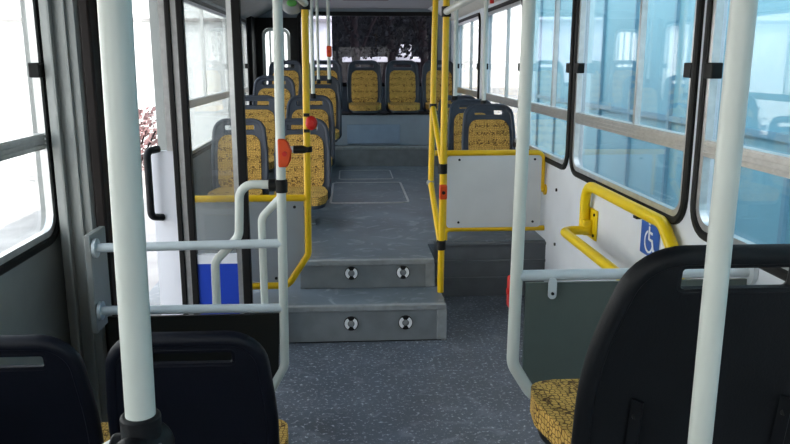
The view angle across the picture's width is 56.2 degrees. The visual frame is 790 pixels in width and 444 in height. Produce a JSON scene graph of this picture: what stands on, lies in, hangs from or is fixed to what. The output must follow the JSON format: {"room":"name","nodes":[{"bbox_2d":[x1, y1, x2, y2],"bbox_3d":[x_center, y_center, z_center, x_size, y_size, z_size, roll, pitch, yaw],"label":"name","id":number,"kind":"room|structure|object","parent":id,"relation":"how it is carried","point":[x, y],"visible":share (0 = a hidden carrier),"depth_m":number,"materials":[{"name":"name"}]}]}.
{"room":"vehicle interior","nodes":[
{"label":"vehicle interior","id":0,"kind":"room"},
{"bbox_2d":[0,0,245,364],"bbox_3d":[-1.442,-0.387,3.823,0.060,2.160,11.000,-1,12,-3],"label":"wall","id":1,"kind":"structure","parent":0,"point":[33,301],"depth_m":2.87,"materials":[{"name":"grey plastic"}]},
{"bbox_2d":[0,0,59,275],"bbox_3d":[-1.286,-0.242,1.612,0.056,1.178,2.573,-1,12,-3],"label":"window","id":2,"kind":"structure","parent":1,"relation":"in","point":[12,257],"depth_m":2.79,"materials":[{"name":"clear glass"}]},
{"bbox_2d":[143,0,252,314],"bbox_3d":[-0.983,-0.271,3.662,0.488,1.940,0.108,-1,12,-3],"label":"door","id":3,"kind":"structure","parent":1,"relation":"in","point":[184,275],"depth_m":3.68,"materials":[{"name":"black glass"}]},
{"bbox_2d":[184,0,230,158],"bbox_3d":[-1.569,-1.210,6.149,0.056,1.178,2.808,-1,12,-3],"label":"window","id":4,"kind":"structure","parent":1,"relation":"in","point":[194,102],"depth_m":6.14,"materials":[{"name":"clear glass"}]},
{"bbox_2d":[207,0,272,17],"bbox_3d":[-1.262,-1.377,3.623,0.300,0.140,11.000,-1,12,-3],"label":"trim","id":5,"kind":"structure","parent":1,"relation":"attached to","point":[254,8],"depth_m":7.98,"materials":[{"name":"grey plastic"}]},
{"bbox_2d":[241,18,249,104],"bbox_3d":[-1.695,-1.639,8.155,0.056,1.178,0.958,-1,12,-3],"label":"window","id":6,"kind":"structure","parent":1,"relation":"in","point":[244,23],"depth_m":8.52,"materials":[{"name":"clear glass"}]},
{"bbox_2d":[246,16,257,104],"bbox_3d":[-1.706,-1.702,8.929,0.056,1.600,0.450,-1,12,-3],"label":"post","id":7,"kind":"object","parent":1,"relation":"attached to","point":[251,25],"visible":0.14,"depth_m":8.70,"materials":[{"name":"black metal"}]},
{"bbox_2d":[265,0,439,8],"bbox_3d":[-0.190,-1.488,3.666,2.569,0.060,11.000,-1,12,-3],"label":"ceiling","id":8,"kind":"structure","parent":0,"point":[334,4],"depth_m":8.39,"materials":[{"name":"grey plastic"}]},
{"bbox_2d":[97,0,173,443],"bbox_3d":[-0.470,-0.182,0.753,0.434,1.278,0.105,-8,15,-34],"label":"pole","id":9,"kind":"object","parent":8,"relation":"attached to","point":[141,422],"visible":1,"depth_m":0.89,"materials":[{"name":"white metal"}]},
{"bbox_2d":[91,0,291,390],"bbox_3d":[-0.755,-0.229,2.716,0.754,2.008,0.092,-1,12,-3],"label":"barrier","id":10,"kind":"object","parent":8,"relation":"attached to","point":[262,322],"depth_m":2.83,"materials":[{"name":"white metal"}]},
{"bbox_2d":[195,0,311,289],"bbox_3d":[-0.818,-0.542,3.849,0.777,1.868,0.052,-1,12,-3],"label":"partition","id":11,"kind":"object","parent":8,"relation":"attached to","point":[215,214],"depth_m":3.97,"materials":[{"name":"grey laminate"}]},
{"bbox_2d":[296,0,307,6],"bbox_3d":[-0.434,-0.983,3.169,0.036,0.036,1.150,0,12,-2],"label":"rail","id":12,"kind":"object","parent":11,"relation":"attached to","point":[304,3],"visible":1,"depth_m":3.56,"materials":[{"name":"white metal"}]},
{"bbox_2d":[303,113,316,132],"bbox_3d":[-0.439,-0.515,3.850,0.071,0.099,0.045,-1,12,-3],"label":"button","id":13,"kind":"object","parent":11,"relation":"attached to","point":[311,121],"visible":1,"depth_m":3.84,"materials":[{"name":"red plastic"}]},
{"bbox_2d":[282,0,300,14],"bbox_3d":[-0.526,-1.265,3.750,0.138,0.412,0.063,-1,12,-3],"label":"convex mirror","id":14,"kind":"object","parent":8,"relation":"attached to","point":[292,7],"visible":0.82,"depth_m":3.77,"materials":[{"name":"grey mirror"}]},
{"bbox_2d":[309,0,315,97],"bbox_3d":[-0.683,-1.491,6.073,0.048,0.940,0.048,-1,12,-3],"label":"pole","id":15,"kind":"object","parent":8,"relation":"attached to","point":[312,94],"visible":1,"depth_m":6.08,"materials":[{"name":"white metal"}]},
{"bbox_2d":[315,0,320,83],"bbox_3d":[-0.718,-1.710,6.864,0.039,0.840,0.039,-1,12,-3],"label":"pole","id":16,"kind":"object","parent":8,"relation":"attached to","point":[318,80],"visible":1,"depth_m":6.86,"materials":[{"name":"white metal"}]},
{"bbox_2d":[326,0,331,83],"bbox_3d":[-0.615,-1.713,6.873,0.054,0.840,0.080,-1,12,-3],"label":"pole","id":17,"kind":"object","parent":8,"relation":"attached to","point":[329,80],"depth_m":6.87,"materials":[{"name":"white metal"}]},
{"bbox_2d":[343,0,387,0],"bbox_3d":[-0.279,-2.219,7.284,0.534,0.019,0.844,-1,12,-3],"label":"ceiling hatch","id":18,"kind":"object","parent":8,"relation":"attached to","point":[343,0],"visible":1,"depth_m":7.62,"materials":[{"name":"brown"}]},
{"bbox_2d":[452,0,458,99],"bbox_3d":[0.559,-1.622,6.809,0.060,0.990,0.060,-1,12,-3],"label":"pole","id":19,"kind":"object","parent":8,"relation":"attached to","point":[455,53],"visible":0.92,"depth_m":6.81,"materials":[{"name":"white metal"}]},
{"bbox_2d":[481,0,487,103],"bbox_3d":[0.727,-1.442,5.966,0.051,0.990,0.051,-1,12,-3],"label":"pole","id":20,"kind":"object","parent":8,"relation":"attached to","point":[485,25],"visible":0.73,"depth_m":5.97,"materials":[{"name":"white metal"}]},
{"bbox_2d":[506,0,757,398],"bbox_3d":[0.746,-0.267,2.254,0.779,1.740,0.104,-1,12,-3],"label":"barrier","id":21,"kind":"object","parent":8,"relation":"attached to","point":[561,318],"depth_m":2.33,"materials":[{"name":"grey metal"}]},
{"bbox_2d":[687,0,757,443],"bbox_3d":[0.460,0.000,1.053,0.080,1.760,0.080,-1,12,-3],"label":"pole","id":22,"kind":"object","parent":8,"relation":"attached to","point":[742,18],"visible":1,"depth_m":1.04,"materials":[{"name":"metal"}]},
{"bbox_2d":[257,9,450,110],"bbox_3d":[-0.527,-1.799,9.243,2.569,1.660,0.060,-1,12,-3],"label":"wall","id":23,"kind":"structure","parent":0,"point":[269,14],"depth_m":9.13,"materials":[{"name":"grey plastic"}]},
{"bbox_2d":[255,18,298,83],"bbox_3d":[-1.455,-1.923,9.128,0.535,1.150,0.101,-1,12,-3],"label":"window","id":24,"kind":"structure","parent":23,"relation":"in","point":[263,25],"depth_m":9.02,"materials":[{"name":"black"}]},
{"bbox_2d":[297,11,437,86],"bbox_3d":[-0.335,-2.134,9.156,1.730,0.900,0.046,-1,12,-3],"label":"window","id":25,"kind":"structure","parent":23,"relation":"in","point":[344,84],"depth_m":9.06,"materials":[{"name":"black glass"}]},
{"bbox_2d":[279,339,440,343],"bbox_3d":[-0.190,0.795,4.153,2.569,0.110,11.000,-1,12,-3],"label":"underframe","id":26,"kind":"structure","parent":0,"point":[423,339],"depth_m":4.34,"materials":[{"name":"black metal"}]},
{"bbox_2d":[275,295,544,443],"bbox_3d":[-0.045,1.187,1.818,2.449,0.080,6.260,-1,12,-3],"label":"floor","id":27,"kind":"structure","parent":0,"point":[459,388],"depth_m":3.50,"materials":[{"name":"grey plastic"}]},
{"bbox_2d":[0,335,109,443],"bbox_3d":[-0.958,0.647,2.057,0.422,0.876,0.506,-1,12,-3],"label":"seat","id":28,"kind":"object","parent":27,"relation":"on","point":[53,401],"visible":0.84,"depth_m":1.79,"materials":[{"name":"plastic"}]},
{"bbox_2d":[101,422,109,442],"bbox_3d":[-0.961,0.689,2.115,0.414,0.077,0.410,-1,12,-3],"label":"seat cushion","id":29,"kind":"object","parent":28,"relation":"on","point":[105,429],"depth_m":2.24,"materials":[{"name":"fabric"}]},
{"bbox_2d":[38,0,117,421],"bbox_3d":[-1.238,-0.172,2.816,0.221,2.160,0.280,-1,12,-3],"label":"pillar","id":30,"kind":"structure","parent":27,"relation":"on","point":[69,28],"depth_m":2.85,"materials":[{"name":"grey metal"}]},
{"bbox_2d":[105,331,288,443],"bbox_3d":[-0.517,0.641,2.084,0.422,0.876,0.506,-1,12,-3],"label":"seat","id":31,"kind":"object","parent":27,"relation":"on","point":[233,401],"visible":0.66,"depth_m":1.81,"materials":[{"name":"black plastic"}]},
{"bbox_2d":[279,419,288,443],"bbox_3d":[-0.520,0.683,2.142,0.414,0.077,0.410,-1,12,-3],"label":"seat cushion","id":32,"kind":"object","parent":31,"relation":"on","point":[283,426],"depth_m":2.22,"materials":[{"name":"fabric"}]},
{"bbox_2d":[149,287,446,342],"bbox_3d":[-0.572,0.529,4.214,1.700,0.206,0.344,-1,12,-3],"label":"step","id":33,"kind":"structure","parent":27,"relation":"on","point":[314,315],"depth_m":4.09,"materials":[{"name":"grey plastic"}]},
{"bbox_2d":[344,316,357,330],"bbox_3d":[-0.241,0.559,4.063,0.080,0.080,0.019,-1,12,-3],"label":"step light","id":34,"kind":"object","parent":33,"relation":"attached to","point":[350,323],"visible":1,"depth_m":4.06,"materials":[{"name":"white plastic"}]},
{"bbox_2d":[300,244,434,288],"bbox_3d":[-0.172,0.267,4.557,0.794,0.170,0.394,-1,12,-3],"label":"step","id":35,"kind":"structure","parent":33,"relation":"on","point":[376,265],"depth_m":4.38,"materials":[{"name":"grey plastic"}]},
{"bbox_2d":[345,266,357,279],"bbox_3d":[-0.257,0.302,4.356,0.080,0.080,0.019,-1,12,-3],"label":"step light","id":36,"kind":"object","parent":35,"relation":"attached to","point":[351,273],"visible":1,"depth_m":4.35,"materials":[{"name":"white plastic"}]},
{"bbox_2d":[396,266,409,278],"bbox_3d":[0.048,0.298,4.374,0.080,0.080,0.019,-1,12,-3],"label":"step light","id":37,"kind":"object","parent":35,"relation":"attached to","point":[402,272],"visible":1,"depth_m":4.37,"materials":[{"name":"white plastic"}]},
{"bbox_2d":[398,315,412,329],"bbox_3d":[0.059,0.555,4.081,0.080,0.080,0.019,-1,12,-3],"label":"step light","id":38,"kind":"object","parent":33,"relation":"attached to","point":[405,322],"visible":1,"depth_m":4.08,"materials":[{"name":"white plastic"}]},
{"bbox_2d":[426,0,450,292],"bbox_3d":[0.251,-0.601,4.339,0.071,1.956,0.603,-1,12,-3],"label":"handrail","id":39,"kind":"object","parent":33,"relation":"on","point":[440,135],"depth_m":4.24,"materials":[{"name":"yellow metal"}]},
{"bbox_2d":[443,0,475,14],"bbox_3d":[0.335,-0.932,3.039,0.039,0.042,1.880,-1,12,-3],"label":"rail","id":40,"kind":"object","parent":39,"relation":"attached to","point":[459,4],"visible":1,"depth_m":3.51,"materials":[{"name":"white metal"}]},
{"bbox_3d":[0.807,1.062,1.250,0.813,0.400,1.500,-1,12,-3],"label":"housing","id":41,"kind":"object","parent":27,"relation":"on","visible":0},
{"bbox_2d":[530,244,789,443],"bbox_3d":[0.583,0.380,1.591,0.521,0.793,0.494,-1,12,-3],"label":"seat","id":42,"kind":"object","parent":41,"relation":"on","point":[634,385],"visible":0.94,"depth_m":1.36,"materials":[{"name":"black plastic"}]},
{"bbox_2d":[530,379,578,443],"bbox_3d":[0.580,0.448,1.653,0.521,0.077,0.400,-1,12,-3],"label":"seat cushion","id":43,"kind":"object","parent":42,"relation":"on","point":[552,402],"depth_m":1.66,"materials":[{"name":"fabric"}]},
{"bbox_2d":[320,166,544,288],"bbox_3d":[0.142,-0.065,6.603,1.473,0.370,3.700,-1,12,-3],"label":"floor","id":44,"kind":"structure","parent":0,"point":[412,222],"depth_m":5.46,"materials":[{"name":"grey plastic"}]},
{"bbox_2d":[150,167,331,291],"bbox_3d":[-1.069,-0.082,6.324,0.976,0.520,4.090,-1,12,-3],"label":"podium","id":45,"kind":"object","parent":44,"relation":"on","point":[318,214],"visible":0.07,"depth_m":5.11,"materials":[{"name":"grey plastic"}]},
{"bbox_2d":[208,118,268,194],"bbox_3d":[-1.140,-0.358,5.324,0.423,0.737,0.513,-1,12,-3],"label":"seat","id":46,"kind":"object","parent":45,"relation":"on","point":[222,176],"visible":0.58,"depth_m":5.47,"materials":[{"name":"fabric"}]},
{"bbox_2d":[208,187,262,194],"bbox_3d":[-1.136,-0.184,5.309,0.379,0.077,0.410,-1,12,-3],"label":"seat cushion","id":47,"kind":"object","parent":46,"relation":"on","point":[215,190],"depth_m":5.28,"materials":[{"name":"fabric"}]},
{"bbox_2d":[218,135,261,186],"bbox_3d":[-1.150,-0.445,5.484,0.316,0.398,0.086,-1,12,-3],"label":"cushion","id":48,"kind":"object","parent":46,"relation":"on","point":[254,142],"depth_m":5.47,"materials":[{"name":"fabric"}]},
{"bbox_2d":[245,95,274,172],"bbox_3d":[-1.167,-0.602,6.142,0.423,0.872,0.513,-1,12,-3],"label":"seat","id":49,"kind":"object","parent":45,"relation":"on","point":[265,114],"visible":0.21,"depth_m":6.28,"materials":[{"name":"fabric"}]},
{"bbox_2d":[245,109,274,154],"bbox_3d":[-1.177,-0.754,6.287,0.316,0.398,0.086,-1,12,-3],"label":"cushion","id":50,"kind":"object","parent":49,"relation":"on","point":[266,116],"depth_m":6.27,"materials":[{"name":"fabric"}]},
{"bbox_2d":[269,155,273,169],"bbox_3d":[-1.163,-0.493,6.112,0.379,0.077,0.410,-1,12,-3],"label":"seat cushion","id":51,"kind":"object","parent":49,"relation":"on","point":[271,157],"depth_m":5.97,"materials":[{"name":"fabric"}]},
{"bbox_2d":[252,76,295,118],"bbox_3d":[-1.144,-0.926,6.944,0.423,0.872,0.513,-1,12,-3],"label":"seat","id":52,"kind":"object","parent":45,"relation":"on","point":[259,88],"visible":0.26,"depth_m":7.08,"materials":[{"name":"plastic"}]},
{"bbox_2d":[258,88,290,118],"bbox_3d":[-1.154,-1.079,7.090,0.316,0.398,0.086,-1,12,-3],"label":"cushion","id":53,"kind":"object","parent":52,"relation":"on","point":[261,91],"depth_m":7.07,"materials":[{"name":"fabric"}]},
{"bbox_2d":[274,118,330,224],"bbox_3d":[-0.677,-0.364,5.352,0.423,0.737,0.513,-1,12,-3],"label":"seat","id":54,"kind":"object","parent":45,"relation":"on","point":[319,137],"visible":0.62,"depth_m":5.50,"materials":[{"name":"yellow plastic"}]},
{"bbox_2d":[274,186,327,205],"bbox_3d":[-0.674,-0.190,5.337,0.379,0.077,0.410,-1,12,-3],"label":"seat cushion","id":55,"kind":"object","parent":54,"relation":"on","point":[319,194],"depth_m":5.26,"materials":[{"name":"fabric"}]},
{"bbox_2d":[285,134,323,185],"bbox_3d":[-0.688,-0.450,5.512,0.316,0.398,0.086,-1,12,-3],"label":"cushion","id":56,"kind":"object","parent":54,"relation":"on","point":[295,169],"depth_m":5.50,"materials":[{"name":"fabric"}]},
{"bbox_2d":[286,95,334,166],"bbox_3d":[-0.712,-0.607,6.169,0.423,0.872,0.513,-1,12,-3],"label":"seat","id":57,"kind":"object","parent":45,"relation":"on","point":[325,112],"visible":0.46,"depth_m":6.30,"materials":[{"name":"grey plastic"}]},
{"bbox_2d":[291,109,328,129],"bbox_3d":[-0.723,-0.760,6.314,0.316,0.398,0.086,-1,12,-3],"label":"cushion","id":58,"kind":"object","parent":57,"relation":"on","point":[323,114],"depth_m":6.30,"materials":[{"name":"fabric"}]},
{"bbox_2d":[298,76,341,141],"bbox_3d":[-0.714,-0.932,6.970,0.423,0.872,0.513,-1,12,-3],"label":"seat","id":59,"kind":"object","parent":45,"relation":"on","point":[332,91],"visible":0.39,"depth_m":7.11,"materials":[{"name":"fabric"}]},
{"bbox_2d":[310,88,335,125],"bbox_3d":[-0.725,-1.084,7.116,0.316,0.398,0.086,-1,12,-3],"label":"cushion","id":60,"kind":"object","parent":59,"relation":"on","point":[330,93],"depth_m":7.10,"materials":[{"name":"fabric"}]},
{"bbox_2d":[335,129,338,139],"bbox_3d":[-0.711,-0.824,6.941,0.379,0.077,0.410,-1,12,-3],"label":"seat cushion","id":61,"kind":"object","parent":59,"relation":"on","point":[336,130],"depth_m":6.81,"materials":[{"name":"fabric"}]},
{"bbox_2d":[339,170,392,179],"bbox_3d":[-0.307,-0.495,7.712,0.552,0.006,0.632,-1,12,-3],"label":"floor hatch","id":62,"kind":"object","parent":44,"relation":"on","point":[345,174],"visible":1,"depth_m":7.71,"materials":[{"name":"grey plastic"}]},
{"bbox_2d":[330,182,408,203],"bbox_3d":[-0.242,-0.271,6.663,0.668,0.008,1.088,-1,12,-3],"label":"floor hatch","id":63,"kind":"object","parent":44,"relation":"on","point":[343,192],"visible":1,"depth_m":6.58,"materials":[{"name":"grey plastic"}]},
{"bbox_2d":[333,145,438,166],"bbox_3d":[-0.492,-0.659,8.895,2.449,0.575,1.100,-1,12,-3],"label":"platform","id":64,"kind":"object","parent":44,"relation":"on","point":[395,157],"visible":0.07,"depth_m":8.34,"materials":[{"name":"grey plastic"}]},
{"bbox_2d":[268,60,301,104],"bbox_3d":[-1.287,-1.573,8.621,0.419,0.614,0.513,-1,12,-3],"label":"seat","id":65,"kind":"object","parent":64,"relation":"on","point":[295,73],"visible":0.25,"depth_m":8.78,"materials":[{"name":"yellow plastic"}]},
{"bbox_2d":[272,70,298,101],"bbox_3d":[-1.298,-1.601,8.793,0.312,0.394,0.085,-1,12,-3],"label":"cushion","id":66,"kind":"object","parent":65,"relation":"on","point":[293,74],"depth_m":8.78,"materials":[{"name":"fabric"}]},
{"bbox_2d":[309,60,341,102],"bbox_3d":[-0.828,-1.579,8.648,0.419,0.614,0.513,-1,12,-3],"label":"seat","id":67,"kind":"object","parent":64,"relation":"on","point":[336,69],"visible":0.23,"depth_m":8.81,"materials":[{"name":"fabric"}]},
{"bbox_2d":[314,70,337,83],"bbox_3d":[-0.839,-1.607,8.820,0.312,0.394,0.085,-1,12,-3],"label":"cushion","id":68,"kind":"object","parent":67,"relation":"on","point":[334,73],"depth_m":8.80,"materials":[{"name":"fabric"}]},
{"bbox_2d":[347,60,381,112],"bbox_3d":[-0.354,-1.585,8.677,0.419,0.614,0.513,-1,12,-3],"label":"seat","id":69,"kind":"object","parent":64,"relation":"on","point":[364,84],"visible":1,"depth_m":8.83,"materials":[{"name":"fabric"}]},
{"bbox_2d":[351,70,377,101],"bbox_3d":[-0.364,-1.613,8.848,0.312,0.394,0.085,-1,12,-3],"label":"cushion","id":70,"kind":"object","parent":69,"relation":"on","point":[364,83],"depth_m":8.83,"materials":[{"name":"fabric"}]},
{"bbox_2d":[349,102,380,110],"bbox_3d":[-0.351,-1.355,8.673,0.379,0.077,0.410,-1,12,-3],"label":"seat cushion","id":71,"kind":"object","parent":69,"relation":"on","point":[353,106],"depth_m":8.49,"materials":[{"name":"fabric"}]},
{"bbox_2d":[335,146,436,149],"bbox_3d":[-0.459,-0.829,8.307,2.449,0.032,0.040,-1,12,-3],"label":"trim","id":72,"kind":"structure","parent":64,"relation":"attached to","point":[373,147],"depth_m":8.31,"materials":[{"name":"grey rubber"}]},
{"bbox_2d":[335,111,437,145],"bbox_3d":[-0.485,-1.101,8.693,2.429,0.371,0.370,-1,12,-3],"label":"plinth","id":73,"kind":"object","parent":64,"relation":"on","point":[382,127],"visible":0.37,"depth_m":8.54,"materials":[{"name":"grey vinyl"}]},
{"bbox_2d":[385,60,419,112],"bbox_3d":[0.100,-1.590,8.704,0.419,0.614,0.513,-1,12,-3],"label":"seat","id":74,"kind":"object","parent":64,"relation":"on","point":[402,84],"visible":0.98,"depth_m":8.86,"materials":[{"name":"fabric"}]},
{"bbox_2d":[389,70,415,101],"bbox_3d":[0.090,-1.619,8.876,0.312,0.394,0.085,-1,12,-3],"label":"cushion","id":75,"kind":"object","parent":74,"relation":"on","point":[402,83],"depth_m":8.86,"materials":[{"name":"fabric"}]},
{"bbox_2d":[388,102,419,110],"bbox_3d":[0.103,-1.361,8.700,0.379,0.077,0.410,-1,12,-3],"label":"seat cushion","id":76,"kind":"object","parent":74,"relation":"on","point":[392,106],"depth_m":8.52,"materials":[{"name":"fabric"}]},
{"bbox_2d":[422,60,454,112],"bbox_3d":[0.539,-1.596,8.730,0.419,0.614,0.513,-1,12,-3],"label":"seat","id":77,"kind":"object","parent":64,"relation":"on","point":[426,70],"visible":0.5,"depth_m":8.88,"materials":[{"name":"fabric"}]},
{"bbox_2d":[425,102,451,110],"bbox_3d":[0.543,-1.366,8.727,0.379,0.077,0.410,-1,12,-3],"label":"seat cushion","id":78,"kind":"object","parent":77,"relation":"on","point":[426,103],"depth_m":8.64,"materials":[{"name":"fabric"}]},
{"bbox_2d":[426,70,451,101],"bbox_3d":[0.529,-1.625,8.902,0.312,0.394,0.085,-1,12,-3],"label":"cushion","id":79,"kind":"object","parent":77,"relation":"on","point":[428,72],"depth_m":8.89,"materials":[{"name":"fabric"}]},
{"bbox_2d":[437,95,474,149],"bbox_3d":[0.633,-0.787,7.106,0.423,0.832,0.513,-1,12,-3],"label":"seat","id":80,"kind":"object","parent":44,"relation":"on","point":[449,96],"visible":0.1,"depth_m":7.24,"materials":[{"name":"plastic"}]},
{"bbox_2d":[447,108,448,146],"bbox_3d":[0.622,-0.920,7.255,0.316,0.398,0.086,-1,12,-3],"label":"cushion","id":81,"kind":"object","parent":80,"relation":"on","point":[448,108],"depth_m":7.23,"materials":[{"name":"fabric"}]},
{"bbox_2d":[448,99,493,149],"bbox_3d":[0.682,-0.620,6.325,0.423,0.832,0.513,-1,12,-3],"label":"seat","id":82,"kind":"object","parent":44,"relation":"on","point":[455,119],"visible":0.25,"depth_m":6.46,"materials":[{"name":"plastic"}]},
{"bbox_2d":[454,113,485,149],"bbox_3d":[0.671,-0.753,6.474,0.316,0.398,0.086,-1,12,-3],"label":"cushion","id":83,"kind":"object","parent":82,"relation":"on","point":[458,117],"depth_m":6.45,"materials":[{"name":"fabric"}]},
{"bbox_2d":[461,104,515,149],"bbox_3d":[0.733,-0.454,5.544,0.423,0.832,0.513,-1,12,-3],"label":"seat","id":84,"kind":"object","parent":44,"relation":"on","point":[479,132],"visible":0.48,"depth_m":5.68,"materials":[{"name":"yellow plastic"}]},
{"bbox_2d":[469,120,509,149],"bbox_3d":[0.722,-0.586,5.694,0.316,0.398,0.086,-1,12,-3],"label":"cushion","id":85,"kind":"object","parent":84,"relation":"on","point":[483,134],"depth_m":5.68,"materials":[{"name":"fabric"}]},
{"bbox_2d":[434,241,545,296],"bbox_3d":[0.619,0.309,4.862,0.738,0.365,0.032,-1,12,-3],"label":"platform riser","id":86,"kind":"object","parent":44,"relation":"attached to","point":[470,268],"visible":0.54,"depth_m":4.85,"materials":[{"name":"grey plastic"}]},
{"bbox_2d":[435,150,546,239],"bbox_3d":[0.620,-0.174,4.816,0.728,0.590,0.070,-1,12,-3],"label":"wall","id":87,"kind":"structure","parent":44,"relation":"on","point":[480,183],"depth_m":4.79,"materials":[{"name":"white plastic"}]},
{"bbox_2d":[451,0,784,284],"bbox_3d":[1.058,-0.418,3.972,0.068,2.160,11.000,-1,12,-3],"label":"wall","id":88,"kind":"structure","parent":0,"point":[618,232],"depth_m":4.08,"materials":[{"name":"white plastic"}]},
{"bbox_2d":[428,0,499,20],"bbox_3d":[0.883,-1.404,3.751,0.300,0.140,11.000,-1,12,-3],"label":"trim","id":89,"kind":"structure","parent":88,"relation":"attached to","point":[478,4],"depth_m":7.58,"materials":[{"name":"grey plastic"}]},
{"bbox_2d":[457,13,480,98],"bbox_3d":[0.786,-1.635,7.972,0.056,1.108,1.578,-1,12,-3],"label":"window","id":90,"kind":"structure","parent":88,"relation":"in","point":[465,25],"depth_m":8.11,"materials":[{"name":"clear glass"}]},
{"bbox_2d":[486,0,522,146],"bbox_3d":[0.897,-1.255,6.189,0.056,1.108,1.573,-1,12,-3],"label":"window","id":91,"kind":"structure","parent":88,"relation":"in","point":[509,4],"depth_m":6.03,"materials":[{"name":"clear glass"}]},
{"bbox_2d":[529,0,576,169],"bbox_3d":[0.985,-0.957,4.793,0.056,1.108,1.203,-1,12,-3],"label":"window","id":92,"kind":"structure","parent":88,"relation":"in","point":[552,111],"depth_m":4.56,"materials":[{"name":"clear glass"}]},
{"bbox_2d":[560,0,704,279],"bbox_3d":[0.995,-0.492,3.310,0.225,1.397,1.793,-1,12,-3],"label":"window","id":93,"kind":"structure","parent":88,"relation":"in","point":[683,142],"depth_m":3.29,"materials":[{"name":"blue glass"}]},
{"bbox_2d":[640,219,659,254],"bbox_3d":[1.085,0.064,3.150,0.006,0.170,0.190,-1,12,-3],"label":"sign","id":94,"kind":"object","parent":88,"relation":"attached to","point":[650,236],"visible":0.8,"depth_m":3.16,"materials":[{"name":"blue plastic"}]},
{"bbox_2d":[690,0,789,280],"bbox_3d":[1.178,-0.297,1.703,0.056,1.108,1.953,-1,12,-3],"label":"window","id":95,"kind":"structure","parent":88,"relation":"in","point":[775,163],"depth_m":2.60,"materials":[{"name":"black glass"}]},
{"label":"outside","id":96,"kind":"structure","parent":0,"visible":0},
{"bbox_2d":[0,87,518,291],"bbox_3d":[-0.916,-1.268,15.039,80.000,0.100,90.000,-1,12,-3],"label":"ground","id":97,"kind":"structure","parent":96,"point":[20,208],"depth_m":9.89,"materials":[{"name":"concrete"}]},
{"bbox_2d":[138,106,157,170],"bbox_3d":[-4.504,-1.260,11.922,1.785,1.201,1.635,4,13,19],"label":"shrub","id":98,"kind":"object","parent":97,"relation":"on","point":[145,130],"visible":0.12,"depth_m":11.92,"materials":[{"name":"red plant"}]},
{"bbox_2d":[0,0,331,159],"bbox_3d":[-4.581,-3.910,14.363,6.670,5.350,0.370,-1,12,-3],"label":"sky","id":99,"kind":"structure","parent":97,"relation":"on","point":[15,110],"depth_m":14.42,"materials":[{"name":"white paint"}]},
{"bbox_2d":[332,16,394,66],"bbox_3d":[-1.045,-4.755,17.867,2.165,5.553,2.202,-1,12,-3],"label":"tree","id":100,"kind":"object","parent":97,"relation":"on","point":[352,33],"visible":0.51,"depth_m":17.82,"materials":[{"name":"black plant"}]},
{"bbox_2d":[342,45,420,81],"bbox_3d":[-0.425,-4.429,23.743,2.500,2.450,0.450,-1,12,-3],"label":"wall","id":101,"kind":"structure","parent":97,"relation":"on","point":[383,61],"depth_m":23.46,"materials":[{"name":"white plaster"}]},
{"bbox_2d":[331,16,431,81],"bbox_3d":[-0.352,-7.260,25.269,3.700,7.350,0.400,-1,12,-3],"label":"hedge","id":102,"kind":"object","parent":97,"relation":"on","point":[346,53],"visible":0.02,"depth_m":25.27,"materials":[{"name":"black plant"}]},
{"bbox_2d":[348,16,429,66],"bbox_3d":[-0.162,-5.770,21.924,2.702,5.846,2.655,-1,12,-3],"label":"tree","id":103,"kind":"object","parent":97,"relation":"on","point":[391,56],"visible":0.25,"depth_m":21.84,"materials":[{"name":"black plant"}]},
{"bbox_2d":[384,16,431,81],"bbox_3d":[0.713,-5.197,19.693,2.213,5.656,2.196,-1,12,-3],"label":"tree","id":104,"kind":"object","parent":97,"relation":"on","point":[422,36],"visible":0.44,"depth_m":19.71,"materials":[{"name":"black plant"}]},
{"bbox_2d":[530,0,789,243],"bbox_3d":[2.709,-0.805,3.173,0.072,3.950,18.200,-1,12,-3],"label":"window glass","id":105,"kind":"object","parent":97,"relation":"on","point":[652,170],"visible":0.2,"depth_m":6.99,"materials":[{"name":"blue glass"}]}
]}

